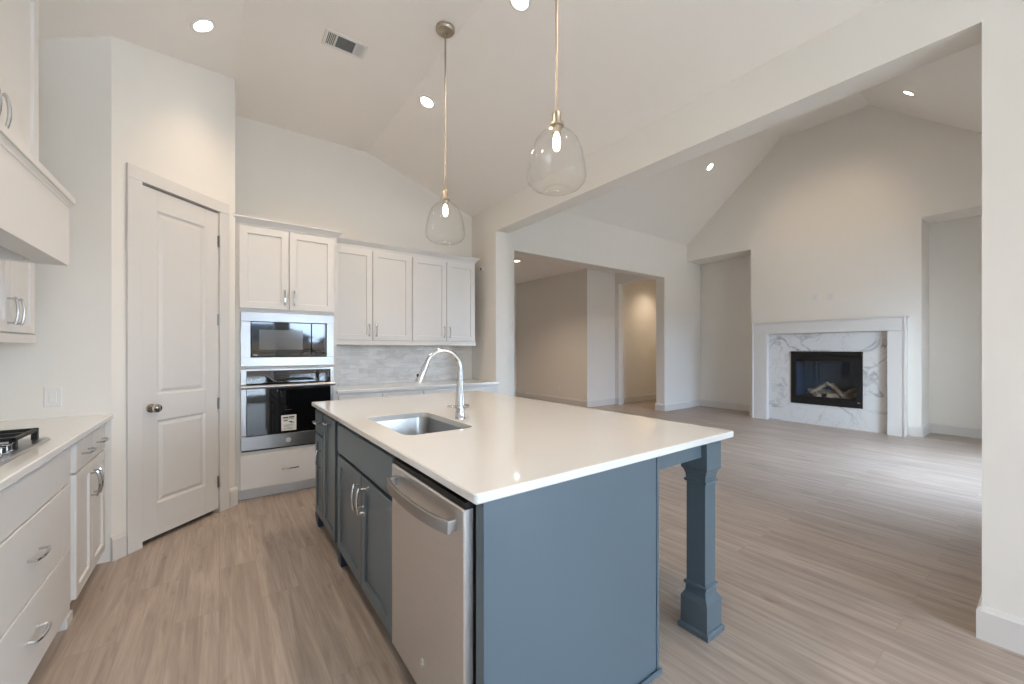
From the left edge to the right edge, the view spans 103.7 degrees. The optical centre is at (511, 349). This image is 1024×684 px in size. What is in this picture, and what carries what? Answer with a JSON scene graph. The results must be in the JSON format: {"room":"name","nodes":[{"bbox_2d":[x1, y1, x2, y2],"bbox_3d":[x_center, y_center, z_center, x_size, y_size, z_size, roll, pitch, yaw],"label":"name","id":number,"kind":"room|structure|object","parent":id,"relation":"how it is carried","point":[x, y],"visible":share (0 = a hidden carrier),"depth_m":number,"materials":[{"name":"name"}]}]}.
{"room":"kitchen","nodes":[
{"label":"kitchen","id":0,"kind":"room"},
{"bbox_2d":[0,36,111,563],"bbox_3d":[-2.773,-0.400,2.347,0.640,3.420,0.110,0,0,-36],"label":"wall","id":1,"kind":"structure","parent":0,"point":[71,351],"depth_m":2.40,"materials":[{"name":"paint"}]},
{"bbox_2d":[44,387,61,406],"bbox_3d":[-2.677,0.275,2.343,0.072,0.116,0.010,0,0,-36],"label":"light switch","id":2,"kind":"object","parent":1,"relation":"attached to","point":[52,395],"visible":1,"depth_m":2.34,"materials":[{"name":"white plastic"}]},
{"bbox_2d":[110,487,237,561],"bbox_3d":[-2.402,1.235,2.946,0.016,0.150,0.934,0,0,9],"label":"baseboard","id":3,"kind":"structure","parent":1,"relation":"attached to","point":[117,542],"depth_m":2.53,"materials":[{"name":"white paint"}]},
{"bbox_2d":[111,36,234,536],"bbox_3d":[-2.465,-0.550,2.953,0.110,3.720,0.916,0,0,9],"label":"wall","id":4,"kind":"structure","parent":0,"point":[173,119],"depth_m":2.78,"materials":[{"name":"paint"}]},
{"bbox_2d":[126,163,229,554],"bbox_3d":[-2.456,0.057,2.955,0.128,2.507,0.764,0,0,9],"label":"door frame","id":5,"kind":"structure","parent":4,"relation":"attached to","point":[136,177],"depth_m":2.64,"materials":[{"name":"white paint"}]},
{"bbox_2d":[143,185,219,540],"bbox_3d":[-2.390,0.091,2.950,0.107,2.368,0.602,0,0,9],"label":"door","id":6,"kind":"structure","parent":4,"relation":"in","point":[181,240],"depth_m":2.90,"materials":[{"name":"white paint"}]},
{"bbox_2d":[235,115,471,378],"bbox_3d":[-2.203,-0.640,4.402,3.980,3.900,0.150,0,0,-36],"label":"wall","id":7,"kind":"structure","parent":0,"point":[284,175],"depth_m":4.49,"materials":[{"name":"paint"}]},
{"bbox_2d":[337,236,412,345],"bbox_3d":[-1.597,-0.607,4.490,0.865,1.113,0.420,0,0,-36],"label":"upper cabinet","id":8,"kind":"object","parent":7,"relation":"attached to","point":[374,278],"visible":0.84,"depth_m":4.35,"materials":[{"name":"white paint"}]},
{"bbox_2d":[337,345,462,384],"bbox_3d":[-1.364,0.173,4.914,1.740,0.445,0.010,0,0,-36],"label":"tile backsplash","id":9,"kind":"structure","parent":7,"relation":"attached to","point":[356,364],"depth_m":4.83,"materials":[{"name":"tile"}]},
{"bbox_2d":[405,248,479,345],"bbox_3d":[-0.885,-0.607,5.009,0.896,1.113,0.420,0,0,-36],"label":"upper cabinet","id":10,"kind":"object","parent":7,"relation":"attached to","point":[442,284],"visible":0.98,"depth_m":4.84,"materials":[{"name":"white paint"}]},
{"bbox_2d":[39,0,883,216],"bbox_3d":[0.307,-2.008,0.954,4.020,0.825,8.420,0,0,-36],"label":"ceiling","id":11,"kind":"structure","parent":0,"point":[624,66],"depth_m":2.99,"materials":[{"name":"paint"}]},
{"bbox_2d":[190,18,215,32],"bbox_3d":[-2.082,-2.183,2.709,0.138,0.077,0.154,0,0,-41],"label":"recessed light","id":12,"kind":"object","parent":11,"relation":"in","point":[200,25],"visible":1,"depth_m":2.70,"materials":[{"name":"white plastic"}]},
{"bbox_2d":[321,28,368,59],"bbox_3d":[-1.257,-2.297,3.031,0.300,0.006,0.176,0,0,-36],"label":"ceiling vent","id":13,"kind":"object","parent":11,"relation":"in","point":[332,39],"visible":1,"depth_m":3.02,"materials":[{"name":"white plastic"}]},
{"bbox_2d":[419,95,434,108],"bbox_3d":[-0.774,-2.255,3.660,0.147,0.056,0.154,0,0,-31],"label":"recessed light","id":14,"kind":"object","parent":11,"relation":"in","point":[425,101],"visible":1,"depth_m":3.66,"materials":[{"name":"white plastic"}]},
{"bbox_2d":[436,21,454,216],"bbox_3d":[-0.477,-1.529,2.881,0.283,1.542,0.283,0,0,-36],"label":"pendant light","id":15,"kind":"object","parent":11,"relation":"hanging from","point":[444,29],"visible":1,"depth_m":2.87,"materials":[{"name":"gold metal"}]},
{"bbox_2d":[441,190,449,205],"bbox_3d":[-0.477,-1.089,2.881,0.068,0.108,0.068,0,0,-36],"label":"socket","id":16,"kind":"object","parent":15,"relation":"attached to","point":[445,198],"depth_m":2.86,"materials":[{"name":"metal"}]},
{"bbox_2d":[509,0,531,12],"bbox_3d":[0.051,-2.244,2.581,0.147,0.056,0.154,0,0,-31],"label":"recessed light","id":17,"kind":"object","parent":11,"relation":"in","point":[521,6],"visible":1,"depth_m":2.61,"materials":[{"name":"white plastic"}]},
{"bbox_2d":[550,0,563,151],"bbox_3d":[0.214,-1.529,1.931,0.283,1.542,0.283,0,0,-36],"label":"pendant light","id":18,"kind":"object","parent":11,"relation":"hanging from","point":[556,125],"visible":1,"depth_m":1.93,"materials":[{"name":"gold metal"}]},
{"bbox_2d":[550,110,563,134],"bbox_3d":[0.214,-1.089,1.931,0.068,0.108,0.068,0,0,-36],"label":"socket","id":19,"kind":"object","parent":18,"relation":"attached to","point":[556,125],"depth_m":1.91,"materials":[{"name":"metal"}]},
{"bbox_2d":[514,284,515,390],"bbox_3d":[-1.426,-0.275,10.249,3.760,3.170,0.150,0,0,-36],"label":"wall","id":20,"kind":"structure","parent":0,"point":[514,284],"depth_m":11.26,"materials":[{"name":"paint"}]},
{"bbox_2d":[28,397,1023,683],"bbox_3d":[1.990,1.360,4.912,11.800,0.100,13.200,0,0,-36],"label":"floor","id":21,"kind":"structure","parent":0,"point":[843,556],"depth_m":2.25,"materials":[{"name":"brown wood"}]},
{"bbox_2d":[0,447,69,683],"bbox_3d":[-1.972,0.870,1.264,0.660,0.880,1.125,0,0,-36],"label":"base cabinet","id":22,"kind":"object","parent":21,"relation":"on","point":[34,509],"visible":0.99,"depth_m":1.49,"materials":[{"name":"white paint"}]},
{"bbox_2d":[0,414,113,490],"bbox_3d":[-2.008,0.412,1.306,0.650,0.032,2.475,0,0,-36],"label":"countertop","id":23,"kind":"structure","parent":22,"relation":"on","point":[63,432],"depth_m":1.85,"materials":[{"name":"white stone"}]},
{"bbox_2d":[0,428,49,465],"bbox_3d":[-2.012,0.366,1.319,0.500,0.058,0.780,0,0,-36],"label":"gas cooktop","id":24,"kind":"object","parent":23,"relation":"in","point":[11,447],"visible":1,"depth_m":1.60,"materials":[{"name":"metal"}]},
{"bbox_2d":[58,424,108,631],"bbox_3d":[-2.510,0.870,2.004,0.660,0.880,0.705,0,0,-36],"label":"base cabinet","id":25,"kind":"object","parent":21,"relation":"on","point":[87,455],"visible":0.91,"depth_m":2.10,"materials":[{"name":"white paint"}]},
{"bbox_2d":[232,213,342,500],"bbox_3d":[-2.187,0.084,3.890,0.888,2.453,0.685,0,0,-36],"label":"tall cabinet","id":26,"kind":"object","parent":21,"relation":"on","point":[281,267],"visible":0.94,"depth_m":3.61,"materials":[{"name":"white paint"}]},
{"bbox_2d":[240,311,333,366],"bbox_3d":[-2.148,-0.091,3.829,0.742,0.472,0.481,0,0,-36],"label":"microwave","id":27,"kind":"object","parent":26,"relation":"in","point":[266,339],"visible":1,"depth_m":3.62,"materials":[{"name":"metal"}]},
{"bbox_2d":[240,367,334,452],"bbox_3d":[-2.161,0.526,3.846,0.746,0.712,0.637,0,0,-36],"label":"oven","id":28,"kind":"object","parent":26,"relation":"in","point":[267,395],"visible":0.95,"depth_m":3.58,"materials":[{"name":"glass"}]},
{"bbox_2d":[281,414,295,430],"bbox_3d":[-2.014,0.658,3.629,0.120,0.140,0.001,0,0,-36],"label":"sticker","id":29,"kind":"object","parent":28,"relation":"attached to","point":[288,422],"visible":1,"depth_m":3.63,"materials":[{"name":"white paper"}]},
{"bbox_2d":[283,416,293,428],"bbox_3d":[-2.016,0.658,3.627,0.091,0.112,0.001,0,0,-36],"label":"print","id":30,"kind":"object","parent":29,"relation":"attached to","point":[288,421],"depth_m":3.63,"materials":[{"name":"black"}]},
{"bbox_2d":[312,409,324,521],"bbox_3d":[-1.165,0.877,3.082,0.660,0.866,0.285,0,0,-36],"label":"base cabinet","id":31,"kind":"object","parent":21,"relation":"on","point":[319,415],"visible":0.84,"depth_m":2.91,"materials":[{"name":"blue paint"}]},
{"bbox_2d":[322,414,338,542],"bbox_3d":[-0.967,0.877,2.809,0.660,0.866,0.390,0,0,-36],"label":"base cabinet","id":32,"kind":"object","parent":21,"relation":"on","point":[330,425],"visible":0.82,"depth_m":2.63,"materials":[{"name":"blue paint"}]},
{"bbox_2d":[338,422,396,636],"bbox_3d":[-0.555,0.877,2.243,0.660,0.866,1.010,0,0,-36],"label":"base cabinet","id":33,"kind":"object","parent":21,"relation":"on","point":[364,498],"visible":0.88,"depth_m":1.98,"materials":[{"name":"blue wood"}]},
{"bbox_2d":[337,389,421,399],"bbox_3d":[-1.511,0.870,4.386,0.880,0.880,0.690,0,0,-36],"label":"base cabinet","id":34,"kind":"object","parent":21,"relation":"on","point":[414,391],"visible":0.03,"depth_m":4.12,"materials":[{"name":"white paint"}]},
{"bbox_2d":[337,379,498,393],"bbox_3d":[-1.115,0.412,4.691,1.880,0.032,0.662,0,0,-36],"label":"countertop","id":35,"kind":"structure","parent":34,"relation":"on","point":[394,386],"depth_m":4.45,"materials":[{"name":"white stone"}]},
{"bbox_2d":[386,458,475,683],"bbox_3d":[-0.098,0.876,1.560,0.666,0.868,0.606,0,0,-36],"label":"dishwasher","id":36,"kind":"object","parent":21,"relation":"on","point":[434,526],"visible":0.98,"depth_m":1.32,"materials":[{"name":"silver metal"}]},
{"bbox_2d":[422,384,497,393],"bbox_3d":[-0.751,0.870,4.939,1.000,0.880,0.690,0,0,-36],"label":"base cabinet","id":37,"kind":"object","parent":21,"relation":"on","point":[485,388],"depth_m":4.74,"materials":[{"name":"white paint"}]},
{"bbox_2d":[315,441,724,683],"bbox_3d":[-0.249,0.869,2.459,1.325,0.883,2.401,0,0,-36],"label":"kitchen island","id":38,"kind":"object","parent":21,"relation":"on","point":[567,572],"visible":0.51,"depth_m":1.39,"materials":[{"name":"blue wood"}]},
{"bbox_2d":[312,391,733,504],"bbox_3d":[-0.218,0.411,2.504,1.465,0.030,2.415,0,0,-36],"label":"island countertop","id":39,"kind":"structure","parent":38,"relation":"on","point":[506,445],"depth_m":1.77,"materials":[{"name":"white stone"}]},
{"bbox_2d":[376,417,462,434],"bbox_3d":[-0.519,0.533,2.208,0.410,0.212,0.670,0,0,-36],"label":"sink","id":40,"kind":"object","parent":39,"relation":"in","point":[416,425],"visible":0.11,"depth_m":2.49,"materials":[{"name":"metal"}]},
{"bbox_2d":[415,348,468,418],"bbox_3d":[-0.391,0.193,2.250,0.319,0.405,0.086,0,0,-36],"label":"kitchen faucet","id":41,"kind":"object","parent":39,"relation":"on","point":[460,406],"visible":1,"depth_m":2.29,"materials":[{"name":"silver metal"}]},
{"bbox_2d":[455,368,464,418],"bbox_3d":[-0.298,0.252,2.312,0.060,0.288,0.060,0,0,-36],"label":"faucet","id":42,"kind":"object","parent":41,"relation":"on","point":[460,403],"depth_m":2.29,"materials":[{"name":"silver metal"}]},
{"bbox_2d":[516,269,591,400],"bbox_3d":[0.930,-0.275,10.301,0.150,3.170,2.840,0,0,-36],"label":"wall","id":43,"kind":"structure","parent":0,"point":[554,313],"depth_m":9.94,"materials":[{"name":"paint"}]},
{"bbox_2d":[514,254,618,283],"bbox_3d":[1.138,-1.890,9.735,7.300,0.100,4.000,0,0,-36],"label":"ceiling","id":44,"kind":"structure","parent":0,"point":[527,269],"depth_m":9.11,"materials":[{"name":"paint"}]},
{"bbox_2d":[508,211,700,403],"bbox_3d":[1.889,-0.640,7.684,6.500,3.900,0.200,0,0,-36],"label":"wall","id":45,"kind":"structure","parent":0,"point":[564,237],"depth_m":8.34,"materials":[{"name":"paint"}]},
{"bbox_2d":[514,391,700,410],"bbox_3d":[1.187,1.235,9.544,7.144,0.150,4.066,0,0,-36],"label":"baseboard","id":46,"kind":"structure","parent":45,"relation":"attached to","point":[602,402],"depth_m":9.57,"materials":[{"name":"white paint"}]},
{"bbox_2d":[592,269,655,399],"bbox_3d":[3.163,-0.275,10.257,3.410,3.170,0.140,0,0,-36],"label":"wall","id":47,"kind":"structure","parent":0,"point":[639,299],"depth_m":9.93,"materials":[{"name":"paint"}]},
{"bbox_2d":[615,272,655,397],"bbox_3d":[2.883,-0.265,9.249,0.150,3.150,1.160,0,0,-36],"label":"wall","id":48,"kind":"structure","parent":0,"point":[621,279],"depth_m":9.62,"materials":[{"name":"paint"}]},
{"bbox_2d":[472,0,1023,618],"bbox_3d":[1.928,-1.440,2.270,0.190,5.500,8.600,0,0,-36],"label":"wall partition","id":49,"kind":"structure","parent":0,"point":[890,39],"depth_m":2.06,"materials":[{"name":"paint"}]},
{"bbox_2d":[976,593,1023,655],"bbox_3d":[1.928,1.235,2.270,0.222,0.150,8.600,0,0,-36],"label":"baseboard","id":50,"kind":"structure","parent":49,"relation":"attached to","point":[1004,630],"depth_m":1.77,"materials":[{"name":"white paint"}]},
{"bbox_2d":[565,43,981,244],"bbox_3d":[3.257,-3.185,5.372,5.650,1.790,5.190,0,0,-36],"label":"ceiling","id":51,"kind":"structure","parent":0,"point":[674,204],"depth_m":7.15,"materials":[{"name":"paint"}]},
{"bbox_2d":[706,163,713,170],"bbox_3d":[3.631,-3.354,7.371,0.154,0.105,0.121,0,0,-40],"label":"recessed light","id":52,"kind":"object","parent":51,"relation":"in","point":[710,166],"visible":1,"depth_m":7.37,"materials":[{"name":"white plastic"}]},
{"bbox_2d":[902,90,914,95],"bbox_3d":[5.312,-3.436,5.380,0.154,0.103,0.122,0,0,-32],"label":"recessed light","id":53,"kind":"object","parent":51,"relation":"in","point":[907,92],"visible":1,"depth_m":5.37,"materials":[{"name":"white plastic"}]},
{"bbox_2d":[687,105,981,427],"bbox_3d":[5.775,-1.440,7.205,0.780,5.500,5.150,0,0,-36],"label":"wall","id":54,"kind":"structure","parent":0,"point":[877,209],"depth_m":6.58,"materials":[{"name":"paint"}]},
{"bbox_2d":[812,294,816,300],"bbox_3d":[5.354,-0.925,7.115,0.008,0.116,0.072,0,0,-36],"label":"power outlet","id":55,"kind":"object","parent":54,"relation":"attached to","point":[814,296],"visible":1,"depth_m":7.11,"materials":[{"name":"white plastic"}]},
{"bbox_2d":[791,352,862,408],"bbox_3d":[5.563,0.493,7.038,0.560,0.919,1.001,0,0,-36],"label":"gas fireplace","id":56,"kind":"object","parent":54,"relation":"in","point":[817,378],"visible":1,"depth_m":7.09,"materials":[{"name":"black glass"}]},
{"bbox_2d":[769,331,886,433],"bbox_3d":[5.399,0.510,6.953,0.124,1.597,1.681,0,0,-36],"label":"marble surround","id":57,"kind":"object","parent":54,"relation":"attached to","point":[873,415],"visible":0.88,"depth_m":6.80,"materials":[{"name":"white stone"}]},
{"bbox_2d":[752,315,908,436],"bbox_3d":[5.341,0.398,6.942,0.232,1.825,2.149,0,0,-36],"label":"fireplace mantel","id":58,"kind":"object","parent":54,"relation":"attached to","point":[896,327],"visible":0.97,"depth_m":6.48,"materials":[{"name":"white paint"}]},
{"bbox_2d":[828,292,832,299],"bbox_3d":[5.489,-0.925,6.929,0.008,0.116,0.072,0,0,-36],"label":"power outlet","id":59,"kind":"object","parent":54,"relation":"attached to","point":[830,295],"visible":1,"depth_m":6.93,"materials":[{"name":"white plastic"}]},
{"bbox_2d":[701,399,981,438],"bbox_3d":[5.693,1.235,7.135,0.596,0.150,5.134,0,0,-36],"label":"baseboard","id":60,"kind":"structure","parent":54,"relation":"attached to","point":[916,431],"depth_m":6.21,"materials":[{"name":"white paint"}]},
{"bbox_3d":[-1.362,-0.390,-0.262,0.150,3.400,8.680,0,0,-36],"label":"wall","id":61,"kind":"structure","parent":0,"visible":0},
{"bbox_2d":[0,260,35,342],"bbox_3d":[-2.604,-0.585,1.903,0.390,1.100,0.638,0,0,-36],"label":"upper cabinet","id":62,"kind":"object","parent":61,"relation":"attached to","point":[17,279],"visible":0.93,"depth_m":2.02,"materials":[{"name":"white paint"}]},
{"bbox_2d":[0,0,38,160],"bbox_3d":[-2.053,-1.163,1.290,0.560,0.885,1.002,0,0,-36],"label":"upper cabinet","id":63,"kind":"object","parent":61,"relation":"attached to","point":[19,19],"visible":0.84,"depth_m":1.68,"materials":[{"name":"white paint"}]},
{"bbox_2d":[0,121,74,265],"bbox_3d":[-2.054,-0.554,1.349,0.627,0.322,0.934,0,0,-36],"label":"range hood","id":64,"kind":"object","parent":61,"relation":"attached to","point":[34,206],"visible":1,"depth_m":1.52,"materials":[{"name":"white paint"}]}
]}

